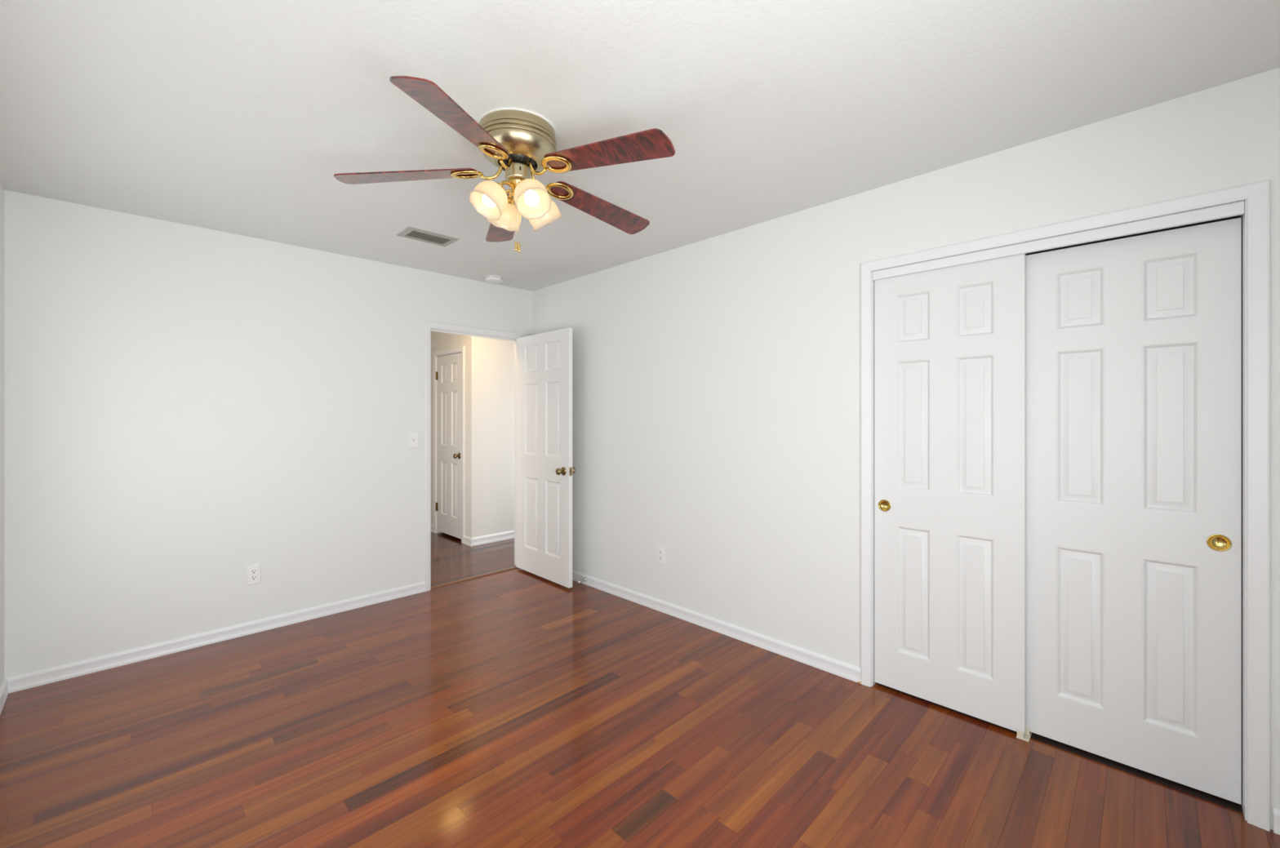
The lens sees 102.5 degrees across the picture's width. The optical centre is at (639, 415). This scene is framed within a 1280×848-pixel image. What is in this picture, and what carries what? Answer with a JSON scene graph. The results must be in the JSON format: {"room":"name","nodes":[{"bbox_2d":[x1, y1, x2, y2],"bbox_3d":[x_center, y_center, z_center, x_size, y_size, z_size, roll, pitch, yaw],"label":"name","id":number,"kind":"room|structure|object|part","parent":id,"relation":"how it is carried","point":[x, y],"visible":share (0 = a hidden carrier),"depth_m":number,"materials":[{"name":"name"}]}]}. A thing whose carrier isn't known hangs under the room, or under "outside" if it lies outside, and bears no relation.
{"room":"empty bedroom","nodes":[
{"label":"empty bedroom","id":0,"kind":"room"},
{"bbox_2d":[0,182,4,687],"bbox_3d":[-1.455,0.123,0.820,4.565,2.411,0.115,0,0,44],"label":"wall","id":1,"kind":"structure","parent":0,"point":[2,189],"depth_m":2.41,"materials":[{"name":"white paint"}]},
{"bbox_2d":[0,678,8,715],"bbox_3d":[-1.451,1.292,0.907,4.450,0.073,0.015,0,0,44],"label":"baseboard","id":2,"kind":"structure","parent":1,"relation":"attached to","point":[4,691],"depth_m":2.38,"materials":[{"name":"white paint"}]},
{"bbox_2d":[4,190,532,678],"bbox_3d":[-2.041,0.609,3.562,0.115,3.440,3.206,0,0,44],"label":"wall","id":3,"kind":"structure","parent":0,"point":[187,408],"depth_m":2.96,"materials":[{"name":"white paint"}]},
{"bbox_2d":[5,582,425,693],"bbox_3d":[-2.332,1.292,3.174,0.015,0.073,2.014,0,0,44],"label":"baseboard","id":4,"kind":"structure","parent":3,"relation":"attached to","point":[53,674],"depth_m":2.94,"materials":[{"name":"white paint"}]},
{"bbox_2d":[246,564,260,585],"bbox_3d":[-2.364,0.972,3.146,0.008,0.117,0.070,0,0,44],"label":"power outlet","id":5,"kind":"object","parent":3,"relation":"attached to","point":[253,572],"visible":1,"depth_m":3.14,"materials":[{"name":"white plastic"}]},
{"bbox_2d":[250,575,257,580],"bbox_3d":[-2.362,0.991,3.144,0.002,0.026,0.034,0,0,44],"label":"receptacle","id":6,"kind":"object","parent":5,"relation":"attached to","point":[252,577],"depth_m":3.14,"materials":[{"name":"white plastic"}]},
{"bbox_2d":[250,568,257,573],"bbox_3d":[-2.362,0.952,3.144,0.002,0.026,0.034,0,0,44],"label":"receptacle","id":7,"kind":"object","parent":5,"relation":"attached to","point":[252,571],"depth_m":3.14,"materials":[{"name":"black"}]},
{"bbox_2d":[408,431,418,448],"bbox_3d":[-1.684,0.179,3.831,0.018,0.117,0.072,0,0,44],"label":"light switch","id":8,"kind":"object","parent":3,"relation":"attached to","point":[413,436],"visible":1,"depth_m":3.83,"materials":[{"name":"white plastic"}]},
{"bbox_2d":[424,320,527,591],"bbox_3d":[-1.353,0.305,4.251,0.131,2.048,0.904,0,0,44],"label":"door frame","id":9,"kind":"structure","parent":3,"relation":"attached to","point":[429,326],"depth_m":3.91,"materials":[{"name":"white paint"}]},
{"bbox_2d":[516,327,575,587],"bbox_3d":[-0.797,0.320,4.187,0.773,1.982,0.159,0,0,44],"label":"door","id":10,"kind":"structure","parent":3,"relation":"in","point":[545,470],"depth_m":4.15,"materials":[{"name":"white paint"}]},
{"bbox_3d":[-0.609,0.426,3.935,0.066,0.066,0.063,0,0,44],"label":"knob","id":11,"kind":"part","parent":10,"relation":"part of","materials":[{"name":"gold metal"}]},
{"bbox_3d":[-0.526,0.426,3.919,0.010,0.064,0.025,0,0,44],"label":"latch plate","id":12,"kind":"part","parent":10,"relation":"part of","materials":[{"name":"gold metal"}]},
{"bbox_2d":[431,331,481,537],"bbox_3d":[-2.425,0.609,6.020,2.093,3.440,0.115,0,0,44],"label":"wall","id":13,"kind":"structure","parent":0,"point":[439,341],"depth_m":5.30,"materials":[{"name":"white paint"}]},
{"bbox_2d":[435,352,461,538],"bbox_3d":[-2.096,0.316,5.603,0.612,1.966,0.097,0,0,44],"label":"door","id":14,"kind":"structure","parent":13,"relation":"in","point":[448,373],"depth_m":5.62,"materials":[{"name":"white paint"}]},
{"bbox_3d":[-1.932,0.424,5.418,0.066,0.066,0.062,0,0,44],"label":"knob","id":15,"kind":"part","parent":14,"relation":"part of","materials":[{"name":"gold metal"}]},
{"bbox_2d":[432,345,464,543],"bbox_3d":[-2.052,0.298,5.642,0.732,2.062,0.131,0,0,44],"label":"door frame","id":16,"kind":"structure","parent":13,"relation":"attached to","point":[458,349],"depth_m":5.69,"materials":[{"name":"white paint"}]},
{"bbox_2d":[462,535,472,546],"bbox_3d":[-1.773,1.288,5.288,0.166,0.082,0.017,0,0,44],"label":"baseboard","id":17,"kind":"structure","parent":13,"relation":"attached to","point":[467,540],"depth_m":5.27,"materials":[{"name":"white paint"}]},
{"bbox_2d":[481,337,514,536],"bbox_3d":[-1.242,0.109,5.812,0.115,2.440,1.246,0,0,44],"label":"wall","id":18,"kind":"structure","parent":0,"point":[497,355],"depth_m":5.45,"materials":[{"name":"white paint"}]},
{"bbox_2d":[471,530,514,546],"bbox_3d":[-1.236,1.288,5.725,0.017,0.082,1.362,0,0,44],"label":"baseboard","id":19,"kind":"structure","parent":18,"relation":"attached to","point":[483,540],"depth_m":5.41,"materials":[{"name":"white paint"}]},
{"bbox_2d":[0,0,1279,291],"bbox_3d":[-0.413,-1.137,1.963,4.680,0.111,3.206,0,0,44],"label":"ceiling","id":20,"kind":"structure","parent":0,"point":[235,117],"depth_m":1.76,"materials":[{"name":"white paint"}]},
{"bbox_2d":[396,226,458,246],"bbox_3d":[-1.301,-1.095,3.159,0.199,0.008,0.309,0,1,44],"label":"ceiling vent","id":21,"kind":"object","parent":20,"relation":"in","point":[411,233],"visible":1,"depth_m":3.14,"materials":[{"name":"grey metal"}]},
{"bbox_2d":[484,275,502,283],"bbox_3d":[-1.169,-1.089,4.109,0.136,0.036,0.136,0,0,44],"label":"smoke detector","id":22,"kind":"object","parent":20,"relation":"attached to","point":[489,278],"visible":1,"depth_m":4.07,"materials":[{"name":"white plastic"}]},
{"bbox_2d":[333,75,675,252],"bbox_3d":[-0.430,-0.859,1.990,1.253,0.479,1.230,0,0,44],"label":"ceiling fan","id":23,"kind":"object","parent":20,"relation":"hanging from","point":[521,143],"visible":1,"depth_m":1.87,"materials":[{"name":"brown wood"}]},
{"bbox_3d":[-0.870,-0.902,1.932,0.508,0.006,0.133,-6,12,-6],"label":"fan blade","id":24,"kind":"part","parent":23,"relation":"part of","materials":[{"name":"brown wood"}]},
{"bbox_3d":[-0.552,-0.902,1.577,0.133,0.006,0.508,11,8,11],"label":"fan blade","id":25,"kind":"part","parent":23,"relation":"part of","materials":[{"name":"brown wood"}]},
{"bbox_3d":[-0.551,-0.807,1.904,0.132,0.096,0.132,41,-25,-32],"label":"lamp shade","id":26,"kind":"part","parent":23,"relation":"part of","materials":[{"name":"white glass"}]},
{"bbox_3d":[-0.550,-0.809,1.905,0.054,0.078,0.054,41,-25,-32],"label":"bulb","id":27,"kind":"part","parent":23,"relation":"part of","materials":[{"name":"beige glass"}]},
{"bbox_3d":[-0.617,-0.902,2.346,0.133,0.006,0.508,-12,-1,-22],"label":"fan blade","id":28,"kind":"part","parent":23,"relation":"part of","materials":[{"name":"brown wood"}]},
{"bbox_3d":[-0.536,-0.807,2.054,0.132,0.096,0.132,0,34,-39],"label":"lamp shade","id":29,"kind":"part","parent":23,"relation":"part of","materials":[{"name":"white glass"}]},
{"bbox_3d":[-0.515,-0.857,1.936,0.041,0.059,0.086,0,0,44],"label":"lamp arm","id":30,"kind":"part","parent":23,"relation":"part of","materials":[{"name":"gold metal"}]},
{"bbox_3d":[-0.504,-0.857,2.018,0.086,0.059,0.041,0,0,44],"label":"lamp arm","id":31,"kind":"part","parent":23,"relation":"part of","materials":[{"name":"gold metal"}]},
{"bbox_3d":[-0.458,-0.774,1.942,0.002,0.246,0.002,0,0,44],"label":"pull chain","id":32,"kind":"part","parent":23,"relation":"part of","materials":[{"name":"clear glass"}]},
{"bbox_3d":[-0.402,-0.809,1.890,0.054,0.078,0.054,0,-34,-39],"label":"bulb","id":33,"kind":"part","parent":23,"relation":"part of","materials":[{"name":"beige glass"}]},
{"bbox_3d":[-0.401,-0.807,1.889,0.132,0.096,0.132,0,-34,-39],"label":"lamp shade","id":34,"kind":"part","parent":23,"relation":"part of","materials":[{"name":"white glass"}]},
{"bbox_3d":[-0.386,-0.807,2.039,0.132,0.096,0.132,-41,25,-32],"label":"lamp shade","id":35,"kind":"part","parent":23,"relation":"part of","materials":[{"name":"white glass"}]},
{"bbox_3d":[-0.172,-0.902,2.245,0.508,0.006,0.133,8,-16,-42],"label":"fan blade","id":36,"kind":"part","parent":23,"relation":"part of","materials":[{"name":"brown wood"}]},
{"bbox_3d":[-0.120,-0.902,1.769,0.508,0.006,0.133,7,-8,30],"label":"fan blade","id":37,"kind":"part","parent":23,"relation":"part of","materials":[{"name":"brown wood"}]},
{"bbox_2d":[0,532,1279,847],"bbox_3d":[-1.064,1.330,3.433,7.660,0.002,4.390,0,0,44],"label":"floor","id":38,"kind":"structure","parent":0,"point":[517,708],"depth_m":2.04,"materials":[{"name":"red wood"}]},
{"bbox_2d":[431,566,518,589],"bbox_3d":[-1.341,1.324,4.238,0.054,0.009,0.803,0,0,44],"label":"threshold","id":39,"kind":"object","parent":38,"relation":"on","point":[513,567],"visible":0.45,"depth_m":4.20,"materials":[{"name":"brown wood"}]},
{"bbox_2d":[1016,727,1031,742],"bbox_3d":[1.598,1.312,2.138,0.042,0.033,0.090,0,0,44],"label":"floor guide","id":40,"kind":"object","parent":38,"relation":"on","point":[1026,737],"visible":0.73,"depth_m":2.12,"materials":[{"name":"beige plastic"}]},
{"bbox_2d":[532,67,1279,830],"bbox_3d":[0.711,0.609,3.025,4.565,3.440,0.115,0,0,44],"label":"wall","id":41,"kind":"structure","parent":0,"point":[717,380],"depth_m":2.84,"materials":[{"name":"white paint"}]},
{"bbox_2d":[657,546,665,564],"bbox_3d":[0.142,0.948,3.497,0.070,0.117,0.008,0,0,44],"label":"power outlet","id":42,"kind":"object","parent":41,"relation":"attached to","point":[660,550],"visible":1,"depth_m":3.49,"materials":[{"name":"white plastic"}]},
{"bbox_2d":[572,570,861,684],"bbox_3d":[0.067,1.292,3.562,2.894,0.073,0.021,0,0,44],"label":"baseboard","id":43,"kind":"structure","parent":41,"relation":"attached to","point":[850,672],"depth_m":3.07,"materials":[{"name":"white paint"}]},
{"bbox_2d":[874,253,1026,734],"bbox_3d":[1.381,0.321,2.336,0.598,1.981,0.037,0,0,44],"label":"door","id":44,"kind":"structure","parent":41,"relation":"in","point":[950,342],"depth_m":2.30,"materials":[{"name":"white paint"}]},
{"bbox_3d":[1.192,0.437,2.504,0.058,0.058,0.013,0,0,44],"label":"finger pull","id":45,"kind":"part","parent":44,"relation":"part of","materials":[{"name":"gold metal"}]},
{"bbox_2d":[861,179,1270,831],"bbox_3d":[1.599,0.286,2.141,1.291,2.085,0.131,0,0,44],"label":"door frame","id":46,"kind":"structure","parent":41,"relation":"attached to","point":[1251,202],"depth_m":1.69,"materials":[{"name":"white paint"}]},
{"bbox_2d":[1026,217,1241,804],"bbox_3d":[1.829,0.321,1.952,0.590,1.981,0.037,0,0,44],"label":"door","id":47,"kind":"structure","parent":41,"relation":"in","point":[1134,344],"depth_m":1.90,"materials":[{"name":"white paint"}]},
{"bbox_3d":[1.995,0.437,1.772,0.058,0.058,0.013,0,0,44],"label":"finger pull","id":48,"kind":"part","parent":47,"relation":"part of","materials":[{"name":"gold metal"}]},
{"bbox_2d":[1272,807,1279,835],"bbox_3d":[2.118,1.292,1.551,0.262,0.073,0.015,0,0,44],"label":"baseboard","id":49,"kind":"structure","parent":41,"relation":"attached to","point":[1276,812],"depth_m":1.64,"materials":[{"name":"white paint"}]},
{"bbox_2d":[1025,215,1240,255],"bbox_3d":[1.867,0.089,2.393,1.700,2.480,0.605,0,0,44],"label":"door track","id":50,"kind":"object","parent":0,"point":[1237,216],"depth_m":2.34,"materials":[{"name":"metal"}]}
]}

